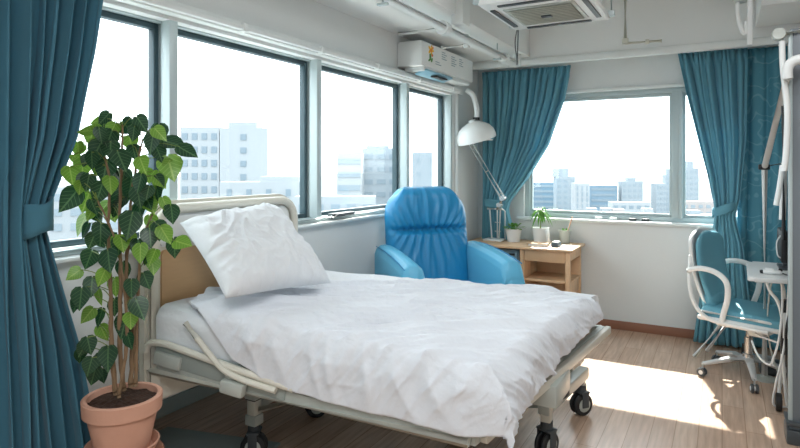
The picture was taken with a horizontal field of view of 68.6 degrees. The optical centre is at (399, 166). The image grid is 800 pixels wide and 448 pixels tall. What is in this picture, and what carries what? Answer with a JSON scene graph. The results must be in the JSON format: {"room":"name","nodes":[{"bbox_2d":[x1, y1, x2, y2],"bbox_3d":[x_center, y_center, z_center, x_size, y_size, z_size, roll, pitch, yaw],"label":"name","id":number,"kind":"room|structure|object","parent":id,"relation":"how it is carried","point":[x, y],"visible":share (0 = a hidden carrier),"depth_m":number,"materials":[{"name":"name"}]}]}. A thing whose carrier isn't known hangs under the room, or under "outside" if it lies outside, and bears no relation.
{"room":"hospital room","nodes":[
{"label":"hospital room","id":0,"kind":"room"},
{"bbox_2d":[56,0,477,399],"bbox_3d":[-1.491,0.010,2.497,0.880,2.780,8.140,0,0,29],"label":"wall","id":1,"kind":"structure","parent":0,"point":[345,247],"depth_m":3.52,"materials":[{"name":"paint"}]},
{"bbox_2d":[50,6,177,256],"bbox_3d":[-1.288,-0.163,2.070,0.149,0.965,1.147,0,0,29],"label":"window","id":2,"kind":"structure","parent":1,"relation":"in","point":[162,35],"depth_m":2.52,"materials":[{"name":"grey metal"}]},
{"bbox_2d":[155,385,218,419],"bbox_3d":[-1.468,1.355,3.044,0.015,0.090,3.320,0,0,29],"label":"baseboard","id":3,"kind":"structure","parent":1,"relation":"attached to","point":[171,404],"depth_m":3.41,"materials":[{"name":"grey"}]},
{"bbox_2d":[54,213,384,263],"bbox_3d":[-1.101,0.330,2.351,0.145,0.016,6.460,0,0,29],"label":"trim","id":4,"kind":"structure","parent":1,"relation":"attached to","point":[70,258],"depth_m":3.35,"materials":[{"name":"white paint"}]},
{"bbox_2d":[178,25,321,223],"bbox_3d":[-0.762,-0.163,3.025,0.149,0.965,1.053,0,0,29],"label":"window","id":5,"kind":"structure","parent":1,"relation":"in","point":[310,70],"depth_m":3.44,"materials":[{"name":"grey metal"}]},
{"bbox_2d":[115,0,463,94],"bbox_3d":[-1.031,-0.672,2.370,0.050,0.055,6.560,0,0,29],"label":"trim","id":6,"kind":"structure","parent":1,"relation":"attached to","point":[131,2],"depth_m":2.99,"materials":[{"name":"white metal"}]},
{"bbox_2d":[128,0,460,220],"bbox_3d":[-1.198,-0.182,2.165,0.215,1.005,6.840,0,0,29],"label":"window","id":7,"kind":"structure","parent":1,"relation":"in","point":[400,91],"depth_m":4.04,"materials":[{"name":"grey metal"}]},
{"bbox_2d":[0,0,102,447],"bbox_3d":[-1.244,0.295,1.796,0.122,2.150,0.754,0,0,29],"label":"curtain","id":8,"kind":"object","parent":7,"relation":"hanging from","point":[48,47],"visible":1,"depth_m":1.90,"materials":[{"name":"teal fabric"}]},
{"bbox_2d":[398,28,435,35],"bbox_3d":[0.161,-0.935,4.019,0.390,0.032,0.032,0,0,29],"label":"pipe","id":9,"kind":"object","parent":1,"relation":"attached to","point":[400,33],"visible":0.66,"depth_m":4.05,"materials":[{"name":"white metal"}]},
{"bbox_2d":[313,0,529,61],"bbox_3d":[-0.968,-1.170,1.913,0.600,0.420,7.620,0,0,29],"label":"beam","id":10,"kind":"structure","parent":1,"relation":"attached to","point":[484,27],"depth_m":4.05,"materials":[{"name":"paint"}]},
{"bbox_2d":[409,86,451,189],"bbox_3d":[0.219,-0.163,4.810,0.149,0.965,0.820,0,0,29],"label":"window","id":11,"kind":"structure","parent":1,"relation":"in","point":[444,101],"depth_m":5.12,"materials":[{"name":"grey metal"}]},
{"bbox_2d":[398,40,472,85],"bbox_3d":[0.304,-0.789,4.637,0.202,0.233,0.980,0,0,29],"label":"air conditioner","id":12,"kind":"object","parent":1,"relation":"attached to","point":[421,58],"visible":1,"depth_m":4.36,"materials":[{"name":"white plastic"}]},
{"bbox_2d":[377,0,520,67],"bbox_3d":[-0.694,-0.913,1.913,0.088,0.174,7.084,0,0,29],"label":"ceiling pipe","id":13,"kind":"object","parent":1,"relation":"hanging from","point":[442,27],"visible":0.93,"depth_m":3.68,"materials":[{"name":"white metal"}]},
{"bbox_2d":[455,94,459,197],"bbox_3d":[0.507,-0.156,5.188,0.030,0.988,0.060,0,0,29],"label":"trim","id":14,"kind":"structure","parent":1,"relation":"attached to","point":[457,96],"depth_m":5.16,"materials":[{"name":"white metal"}]},
{"bbox_3d":[2.125,-0.923,4.686,3.190,0.035,0.040,0,0,29],"label":"rail","id":15,"kind":"object","parent":1,"relation":"attached to","visible":0},
{"bbox_2d":[678,48,754,347],"bbox_3d":[2.462,0.234,4.572,0.534,2.292,0.122,0,0,30],"label":"curtain","id":16,"kind":"object","parent":15,"relation":"hanging from","point":[715,82],"visible":0.73,"depth_m":4.53,"materials":[{"name":"teal fabric"}]},
{"bbox_2d":[153,329,799,447],"bbox_3d":[0.606,1.450,1.259,5.750,0.100,8.390,0,0,29],"label":"floor","id":17,"kind":"structure","parent":0,"point":[646,390],"depth_m":3.33,"materials":[{"name":"laminate"}]},
{"bbox_2d":[155,440,164,447],"bbox_3d":[-0.921,1.175,1.947,0.260,0.453,0.260,0,0,29],"label":"plant stand","id":18,"kind":"object","parent":17,"relation":"on","point":[160,444],"visible":0.18,"depth_m":2.00,"materials":[{"name":"brown ceramic"}]},
{"bbox_2d":[58,110,197,447],"bbox_3d":[-0.887,0.377,1.950,0.460,1.142,0.248,0,0,-6],"label":"potted plant","id":19,"kind":"object","parent":18,"relation":"on","point":[122,414],"visible":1,"depth_m":1.91,"materials":[{"name":"green plant"}]},
{"bbox_2d":[158,427,279,447],"bbox_3d":[-1.050,1.393,2.574,0.879,0.011,1.099,0,0,29],"label":"floor mat","id":20,"kind":"object","parent":17,"relation":"on","point":[171,437],"visible":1,"depth_m":2.98,"materials":[{"name":"grey rubber"}]},
{"bbox_2d":[139,194,610,447],"bbox_3d":[0.070,0.769,2.819,1.542,1.262,1.947,0,0,29],"label":"hospital bed","id":21,"kind":"object","parent":17,"relation":"on","point":[176,368],"visible":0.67,"depth_m":2.39,"materials":[{"name":"beige metal"}]},
{"bbox_2d":[156,270,598,364],"bbox_3d":[0.083,0.707,2.823,1.346,0.327,1.898,0,0,29],"label":"mattress","id":22,"kind":"object","parent":21,"relation":"on","point":[170,318],"visible":0.2,"depth_m":2.30,"materials":[{"name":"white fabric"}]},
{"bbox_2d":[189,277,603,447],"bbox_3d":[0.143,0.710,2.809,1.392,0.418,1.879,0,0,29],"label":"duvet","id":23,"kind":"object","parent":22,"relation":"on","point":[437,354],"visible":0.89,"depth_m":2.15,"materials":[{"name":"white fabric"}]},
{"bbox_2d":[180,203,330,297],"bbox_3d":[-0.605,0.339,2.447,0.382,0.352,0.635,0,0,29],"label":"pillow","id":24,"kind":"object","parent":23,"relation":"on","point":[256,248],"visible":1,"depth_m":2.33,"materials":[{"name":"white fabric"}]},
{"bbox_2d":[540,408,552,422],"bbox_3d":[0.711,1.190,2.839,0.050,0.080,0.056,0,0,29],"label":"socket","id":25,"kind":"object","parent":21,"relation":"attached to","point":[546,414],"depth_m":2.82,"materials":[{"name":"white metal"}]},
{"bbox_2d":[375,186,524,284],"bbox_3d":[0.278,0.767,3.766,0.793,1.265,0.750,0,0,-18],"label":"recliner","id":26,"kind":"object","parent":17,"relation":"on","point":[426,232],"visible":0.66,"depth_m":3.91,"materials":[{"name":"blue leather"}]},
{"bbox_2d":[498,248,519,261],"bbox_3d":[0.900,1.045,5.259,0.450,0.670,0.395,0,0,29],"label":"drawer unit","id":27,"kind":"object","parent":17,"relation":"on","point":[515,253],"visible":0.11,"depth_m":5.01,"materials":[{"name":"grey metal"}]},
{"bbox_2d":[467,237,584,292],"bbox_3d":[1.081,1.035,5.168,0.975,0.730,0.500,0,0,29],"label":"desk","id":28,"kind":"object","parent":17,"relation":"on","point":[559,268],"visible":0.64,"depth_m":4.99,"materials":[{"name":"brown wood"}]},
{"bbox_2d":[457,88,505,241],"bbox_3d":[0.727,-0.015,5.208,0.390,1.368,0.491,0,0,29],"label":"desk lamp","id":29,"kind":"object","parent":28,"relation":"on","point":[475,131],"visible":1,"depth_m":5.12,"materials":[{"name":"white plastic"}]},
{"bbox_2d":[501,223,524,241],"bbox_3d":[1.024,0.584,5.260,0.211,0.170,0.208,0,0,29],"label":"potted plant","id":30,"kind":"object","parent":28,"relation":"on","point":[513,234],"visible":1,"depth_m":5.21,"materials":[{"name":"white ceramic"}]},
{"bbox_2d":[528,241,548,246],"bbox_3d":[1.176,0.656,4.978,0.165,0.026,0.120,0,0,21],"label":"book","id":31,"kind":"object","parent":28,"relation":"on","point":[536,244],"visible":1,"depth_m":4.93,"materials":[{"name":"white paper"}]},
{"bbox_2d":[530,207,551,241],"bbox_3d":[1.255,0.513,5.215,0.238,0.312,0.283,0,0,29],"label":"potted palm","id":32,"kind":"object","parent":28,"relation":"on","point":[539,235],"visible":0.96,"depth_m":5.17,"materials":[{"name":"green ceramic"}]},
{"bbox_2d":[545,230,550,242],"bbox_3d":[1.294,0.610,5.125,0.033,0.120,0.060,0,0,29],"label":"picture frame","id":33,"kind":"object","parent":28,"relation":"on","point":[546,231],"visible":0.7,"depth_m":5.10,"materials":[{"name":"white plastic"}]},
{"bbox_2d":[525,271,579,283],"bbox_3d":[1.303,0.950,5.052,0.415,0.020,0.390,0,0,29],"label":"shelf","id":34,"kind":"object","parent":28,"relation":"attached to","point":[540,276],"depth_m":5.03,"materials":[{"name":"brown wood"}]},
{"bbox_2d":[551,240,560,246],"bbox_3d":[1.316,0.647,4.937,0.060,0.044,0.120,0,0,29],"label":"desk organiser","id":35,"kind":"object","parent":28,"relation":"on","point":[555,243],"visible":1,"depth_m":4.89,"materials":[{"name":"black plastic"}]},
{"bbox_2d":[558,228,570,242],"bbox_3d":[1.455,0.602,5.162,0.116,0.134,0.110,0,0,29],"label":"potted succulent","id":36,"kind":"object","parent":28,"relation":"on","point":[564,234],"visible":0.98,"depth_m":5.13,"materials":[{"name":"grey ceramic"}]},
{"bbox_2d":[686,227,786,393],"bbox_3d":[2.321,0.913,3.912,0.622,0.974,0.663,0,0,-39],"label":"swivel chair","id":37,"kind":"object","parent":17,"relation":"on","point":[707,262],"visible":0.94,"depth_m":3.92,"materials":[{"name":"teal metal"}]},
{"bbox_2d":[746,261,787,405],"bbox_3d":[2.389,1.018,3.437,0.624,0.797,0.675,0,0,29],"label":"side table","id":38,"kind":"object","parent":17,"relation":"on","point":[753,268],"depth_m":3.43,"materials":[{"name":"white plastic"}]},
{"bbox_2d":[751,284,783,365],"bbox_3d":[2.159,0.901,3.470,0.050,0.513,0.270,0,0,-6],"label":"cable","id":39,"kind":"object","parent":38,"relation":"hanging from","point":[782,294],"visible":0.95,"depth_m":3.35,"materials":[{"name":"white plastic"}]},
{"bbox_2d":[760,267,787,275],"bbox_3d":[2.184,0.602,3.397,0.171,0.034,0.103,0,0,29],"label":"handset","id":40,"kind":"object","parent":38,"relation":"on","point":[767,270],"visible":0.86,"depth_m":3.37,"materials":[{"name":"white plastic"}]},
{"bbox_2d":[767,283,782,383],"bbox_3d":[2.351,1.018,3.644,0.115,0.748,0.051,0,0,13],"label":"cable","id":41,"kind":"object","parent":38,"relation":"hanging from","point":[770,283],"visible":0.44,"depth_m":3.67,"materials":[{"name":"grey plastic"}]},
{"bbox_2d":[772,284,787,407],"bbox_3d":[2.233,1.022,3.386,0.175,0.755,0.092,0,0,-35],"label":"cable","id":42,"kind":"object","parent":38,"relation":"hanging from","point":[783,349],"visible":0.7,"depth_m":3.34,"materials":[{"name":"white plastic"}]},
{"bbox_2d":[776,227,787,270],"bbox_3d":[2.373,0.499,3.568,0.160,0.239,0.300,0,0,29],"label":"monitor","id":43,"kind":"object","parent":38,"relation":"on","point":[781,245],"visible":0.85,"depth_m":3.48,"materials":[{"name":"black plastic"}]},
{"bbox_2d":[784,315,787,385],"bbox_3d":[2.192,1.013,3.303,0.041,0.736,0.024,0,0,7],"label":"cable","id":44,"kind":"object","parent":38,"relation":"hanging from","point":[786,325],"visible":0.41,"depth_m":3.30,"materials":[{"name":"grey plastic"}]},
{"bbox_2d":[758,359,786,377],"bbox_3d":[2.652,1.369,3.951,0.400,0.059,0.240,0,0,29],"label":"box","id":45,"kind":"object","parent":17,"relation":"on","point":[771,371],"visible":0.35,"depth_m":3.92,"materials":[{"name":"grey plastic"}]},
{"bbox_2d":[757,54,799,382],"bbox_3d":[2.231,0.423,3.371,0.231,1.955,1.172,0,0,24],"label":"support arm","id":46,"kind":"object","parent":17,"relation":"on","point":[787,69],"visible":0.92,"depth_m":3.79,"materials":[{"name":"white plastic"}]},
{"bbox_2d":[775,392,782,410],"bbox_3d":[2.177,1.350,3.368,0.030,0.100,0.100,0,0,29],"label":"caster wheel","id":47,"kind":"object","parent":17,"relation":"on","point":[778,396],"depth_m":3.33,"materials":[{"name":"black rubber"}]},
{"bbox_2d":[783,28,799,445],"bbox_3d":[2.248,0.350,2.882,0.597,2.100,0.163,0,0,29],"label":"column","id":48,"kind":"structure","parent":17,"relation":"on","point":[792,417],"depth_m":2.96,"materials":[{"name":"grey metal"}]},
{"bbox_2d":[771,28,799,239],"bbox_3d":[1.990,-0.161,3.015,0.148,1.082,0.231,0,0,29],"label":"pipe","id":49,"kind":"object","parent":48,"relation":"attached to","point":[780,199],"visible":0.84,"depth_m":2.94,"materials":[{"name":"white plastic"}]},
{"bbox_2d":[531,227,548,241],"bbox_3d":[1.251,0.604,5.223,0.156,0.130,0.156,0,0,29],"label":"pot","id":50,"kind":"object","parent":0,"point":[539,235],"depth_m":5.17,"materials":[{"name":"white ceramic"}]},
{"bbox_2d":[478,44,787,329],"bbox_3d":[2.853,0.010,4.639,4.670,2.780,0.200,0,0,29],"label":"wall","id":51,"kind":"structure","parent":0,"point":[637,273],"depth_m":5.02,"materials":[{"name":"paint"}]},
{"bbox_2d":[482,65,570,239],"bbox_3d":[1.129,0.205,5.320,0.831,2.191,0.120,0,0,31],"label":"curtain","id":52,"kind":"object","parent":51,"relation":"hanging from","point":[523,107],"visible":0.7,"depth_m":5.35,"materials":[{"name":"teal fabric"}]},
{"bbox_2d":[517,216,712,227],"bbox_3d":[2.088,0.476,4.960,2.240,0.028,0.095,0,0,29],"label":"window sill","id":53,"kind":"structure","parent":51,"relation":"attached to","point":[518,217],"depth_m":5.00,"materials":[{"name":"white"}]},
{"bbox_2d":[566,83,684,93],"bbox_3d":[2.082,-0.675,4.949,2.240,0.030,0.040,0,0,29],"label":"trim","id":54,"kind":"structure","parent":51,"relation":"attached to","point":[672,84],"depth_m":5.00,"materials":[{"name":"white"}]},
{"bbox_2d":[473,35,787,70],"bbox_3d":[2.655,-0.915,4.280,4.670,0.060,0.060,0,0,29],"label":"trim","id":55,"kind":"structure","parent":51,"relation":"attached to","point":[762,41],"depth_m":4.67,"materials":[{"name":"white"}]},
{"bbox_2d":[525,87,736,223],"bbox_3d":[2.113,-0.100,5.006,2.120,1.120,0.130,0,0,29],"label":"window","id":56,"kind":"structure","parent":51,"relation":"in","point":[677,96],"depth_m":4.92,"materials":[{"name":"grey metal"}]},
{"bbox_2d":[473,0,799,63],"bbox_3d":[2.728,-1.160,4.412,4.670,0.440,0.320,0,0,29],"label":"beam","id":57,"kind":"structure","parent":51,"relation":"attached to","point":[675,22],"depth_m":4.63,"materials":[{"name":"paint"}]},
{"bbox_2d":[596,319,769,348],"bbox_3d":[2.810,1.363,4.541,4.650,0.075,0.014,0,0,29],"label":"baseboard","id":58,"kind":"structure","parent":51,"relation":"attached to","point":[614,324],"depth_m":4.93,"materials":[{"name":"brown wood"}]},
{"bbox_2d":[737,46,787,349],"bbox_3d":[2.980,0.235,4.362,0.824,2.290,0.064,0,0,28],"label":"curtain","id":59,"kind":"object","parent":51,"relation":"hanging from","point":[764,84],"visible":0.34,"depth_m":4.48,"materials":[{"name":"teal fabric"}]},
{"bbox_3d":[0.891,-1.440,1.102,5.100,0.120,8.390,0,0,29],"label":"ceiling","id":60,"kind":"structure","parent":0,"visible":0},
{"bbox_2d":[441,34,469,49],"bbox_3d":[0.404,-1.120,4.285,0.220,0.520,0.040,0,0,29],"label":"pipe","id":61,"kind":"object","parent":60,"relation":"hanging from","point":[465,46],"visible":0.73,"depth_m":4.26,"materials":[{"name":"white metal"}]},
{"bbox_2d":[452,0,469,27],"bbox_3d":[0.388,-1.140,3.735,0.080,0.480,0.120,0,0,29],"label":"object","id":62,"kind":"structure","parent":60,"relation":"attached to","point":[461,19],"depth_m":3.69,"materials":[{"name":"white"}]},
{"bbox_2d":[473,0,614,29],"bbox_3d":[0.859,-1.128,3.430,0.660,0.504,0.680,0,0,29],"label":"air conditioner","id":63,"kind":"object","parent":60,"relation":"attached to","point":[517,14],"depth_m":3.37,"materials":[{"name":"white plastic"}]},
{"bbox_2d":[514,30,518,64],"bbox_3d":[0.843,-0.898,4.241,0.032,0.212,0.850,0,0,11],"label":"cable","id":64,"kind":"object","parent":63,"relation":"hanging from","point":[517,33],"visible":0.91,"depth_m":4.24,"materials":[{"name":"grey plastic"}]},
{"bbox_2d":[622,0,661,44],"bbox_3d":[1.849,-1.158,4.482,0.282,0.444,0.047,0,0,20],"label":"pipe","id":65,"kind":"object","parent":60,"relation":"hanging from","point":[625,40],"visible":1,"depth_m":4.51,"materials":[{"name":"grey metal"}]},
{"bbox_2d":[733,0,746,3],"bbox_3d":[2.115,-1.080,3.630,0.100,0.120,0.100,0,0,29],"label":"ceiling fitting","id":66,"kind":"object","parent":60,"relation":"attached to","point":[735,1],"visible":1,"depth_m":3.62,"materials":[{"name":"grey ceramic"}]},
{"bbox_2d":[735,2,746,35],"bbox_3d":[2.117,-1.097,3.629,0.069,0.568,0.024,0,0,29],"label":"loop","id":67,"kind":"object","parent":60,"relation":"hanging from","point":[743,31],"visible":1,"depth_m":3.63,"materials":[{"name":"white plastic"}]},
{"bbox_2d":[747,0,752,45],"bbox_3d":[2.155,-1.065,3.608,0.030,0.630,0.040,0,0,29],"label":"track","id":68,"kind":"object","parent":60,"relation":"hanging from","point":[749,2],"visible":1,"depth_m":3.59,"materials":[{"name":"white plastic"}]},
{"bbox_2d":[756,0,799,26],"bbox_3d":[3.486,-1.200,3.419,2.385,0.360,0.650,0,0,29],"label":"trim","id":69,"kind":"structure","parent":60,"relation":"attached to","point":[768,12],"depth_m":3.89,"materials":[{"name":"paint"}]},
{"label":"outside","id":70,"kind":"structure","parent":0,"visible":0},
{"bbox_2d":[59,174,736,215],"bbox_3d":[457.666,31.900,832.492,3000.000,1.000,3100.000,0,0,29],"label":"ground","id":71,"kind":"structure","parent":70,"point":[328,181],"depth_m":1268.96,"materials":[{"name":"white"}]},
{"bbox_2d":[47,186,146,240],"bbox_3d":[-74.635,17.980,139.740,25.447,26.840,28.998,0,0,29],"label":"building","id":72,"kind":"structure","parent":71,"relation":"on","point":[65,221],"depth_m":134.60,"materials":[{"name":"grey"}]},
{"bbox_2d":[180,127,220,198],"bbox_3d":[-51.342,10.575,153.946,12.561,41.650,11.839,0,0,29],"label":"building","id":73,"kind":"structure","parent":71,"relation":"on","point":[200,176],"depth_m":149.94,"materials":[{"name":"grey concrete"}]},
{"bbox_2d":[220,122,273,181],"bbox_3d":[-40.031,9.900,153.984,14.523,43.000,12.804,0,0,29],"label":"building","id":74,"kind":"structure","parent":71,"relation":"on","point":[246,148],"depth_m":150.01,"materials":[{"name":"grey concrete"}]},
{"bbox_2d":[229,122,260,127],"bbox_3d":[-40.640,-10.750,153.991,7.315,1.700,4.800,0,0,1],"label":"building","id":75,"kind":"structure","parent":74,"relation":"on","point":[231,124],"depth_m":151.59,"materials":[{"name":"grey"}]},
{"bbox_2d":[219,176,299,204],"bbox_3d":[-29.036,16.750,132.428,21.844,29.300,15.799,0,0,29],"label":"building","id":76,"kind":"structure","parent":71,"relation":"on","point":[288,186],"depth_m":129.41,"materials":[{"name":"grey concrete"}]},
{"bbox_2d":[260,176,299,181],"bbox_3d":[-26.869,2.750,132.442,8.667,1.300,3.600,0,0,0],"label":"roof","id":77,"kind":"object","parent":76,"relation":"on","point":[262,178],"depth_m":130.65,"materials":[{"name":"grey concrete"}]},
{"bbox_2d":[295,195,375,213],"bbox_3d":[-13.251,18.700,121.793,16.572,25.400,12.688,0,0,29],"label":"building","id":78,"kind":"structure","parent":71,"relation":"on","point":[328,202],"depth_m":119.34,"materials":[{"name":"grey concrete"}]},
{"bbox_2d":[337,152,363,194],"bbox_3d":[-12.922,13.825,154.039,9.316,35.150,10.025,0,0,29],"label":"building","id":79,"kind":"structure","parent":71,"relation":"on","point":[350,165],"depth_m":150.01,"materials":[{"name":"grey concrete"}]},
{"bbox_2d":[362,146,391,204],"bbox_3d":[-5.149,12.783,163.008,12.913,37.235,12.019,0,0,29],"label":"building","id":80,"kind":"structure","parent":71,"relation":"on","point":[377,159],"depth_m":158.99,"materials":[{"name":"grey concrete"}]},
{"bbox_2d":[366,146,388,147],"bbox_3d":[-6.181,-5.385,163.000,6.193,0.900,4.800,0,0,0],"label":"roof","id":81,"kind":"object","parent":80,"relation":"on","point":[366,146],"depth_m":160.58,"materials":[{"name":"grey"}]},
{"bbox_2d":[412,152,431,186],"bbox_3d":[8.414,13.825,153.601,12.249,35.150,11.310,0,0,29],"label":"building","id":82,"kind":"structure","parent":71,"relation":"on","point":[421,161],"depth_m":149.83,"materials":[{"name":"grey"}]},
{"bbox_2d":[534,182,552,208],"bbox_3d":[92.967,20.820,388.136,20.317,21.160,14.627,0,0,29],"label":"building","id":83,"kind":"structure","parent":71,"relation":"on","point":[543,191],"depth_m":384.47,"materials":[{"name":"blue"}]},
{"bbox_2d":[552,169,574,209],"bbox_3d":[101.622,16.200,363.613,13.840,30.400,11.586,0,0,29],"label":"building","id":84,"kind":"structure","parent":71,"relation":"on","point":[562,182],"depth_m":360.03,"materials":[{"name":"grey"}]},
{"bbox_2d":[571,183,589,210],"bbox_3d":[104.428,23.300,339.644,10.949,28.120,10.442,0,0,29],"label":"building","id":85,"kind":"structure","parent":71,"relation":"on","point":[580,192],"depth_m":336.16,"materials":[{"name":"grey concrete"}]},
{"bbox_2d":[586,207,596,210],"bbox_3d":[85.124,24.788,260.687,5.778,13.224,7.081,0,0,29],"label":"building","id":86,"kind":"structure","parent":71,"relation":"on","point":[587,208],"depth_m":257.96,"materials":[{"name":"grey concrete"}]},
{"bbox_2d":[590,185,616,210],"bbox_3d":[125.144,24.800,363.420,18.029,26.800,13.511,0,0,29],"label":"building","id":87,"kind":"structure","parent":71,"relation":"on","point":[600,195],"depth_m":359.94,"materials":[{"name":"blue"}]},
{"bbox_2d":[600,207,610,211],"bbox_3d":[91.045,24.745,259.706,5.735,13.311,7.067,0,0,29],"label":"building","id":88,"kind":"structure","parent":71,"relation":"on","point":[606,209],"depth_m":256.89,"materials":[{"name":"grey"}]},
{"bbox_2d":[612,208,624,211],"bbox_3d":[94.306,24.732,253.371,5.879,13.335,7.108,0,0,29],"label":"building","id":89,"kind":"structure","parent":71,"relation":"on","point":[613,209],"depth_m":250.67,"materials":[{"name":"grey"}]},
{"bbox_2d":[608,201,650,212],"bbox_3d":[114.949,24.450,294.178,19.981,13.900,14.334,0,0,29],"label":"building","id":90,"kind":"structure","parent":71,"relation":"on","point":[629,206],"depth_m":290.71,"materials":[{"name":"grey concrete"}]},
{"bbox_2d":[618,178,642,201],"bbox_3d":[142.734,21.250,363.001,14.397,29.100,11.726,0,0,29],"label":"building","id":91,"kind":"structure","parent":71,"relation":"on","point":[630,189],"depth_m":359.50,"materials":[{"name":"grey concrete"}]},
{"bbox_2d":[640,208,652,212],"bbox_3d":[105.899,24.575,251.514,5.606,13.650,7.017,0,0,29],"label":"building","id":92,"kind":"structure","parent":71,"relation":"on","point":[642,210],"depth_m":248.81,"materials":[{"name":"grey"}]},
{"bbox_2d":[651,183,665,213],"bbox_3d":[160.441,23.750,363.507,9.050,27.100,9.273,0,0,29],"label":"building","id":93,"kind":"structure","parent":71,"relation":"on","point":[658,190],"depth_m":360.03,"materials":[{"name":"grey concrete"}]},
{"bbox_2d":[662,169,668,213],"bbox_3d":[180.247,18.450,393.832,7.658,34.500,8.504,0,0,29],"label":"building","id":94,"kind":"structure","parent":71,"relation":"on","point":[665,178],"depth_m":390.62,"materials":[{"name":"grey"}]},
{"bbox_2d":[686,161,698,200],"bbox_3d":[179.163,14.000,363.190,10.733,34.800,9.956,0,0,29],"label":"building","id":95,"kind":"structure","parent":71,"relation":"on","point":[692,174],"depth_m":359.59,"materials":[{"name":"grey"}]},
{"bbox_2d":[686,210,699,214],"bbox_3d":[121.353,24.639,243.074,5.930,13.522,7.121,0,0,29],"label":"building","id":96,"kind":"structure","parent":71,"relation":"on","point":[692,212],"depth_m":240.36,"materials":[{"name":"grey"}]},
{"bbox_2d":[686,201,713,213],"bbox_3d":[148.162,24.200,291.875,19.554,14.400,14.299,0,0,29],"label":"building","id":97,"kind":"structure","parent":71,"relation":"on","point":[705,207],"depth_m":288.38,"materials":[{"name":"grey concrete"}]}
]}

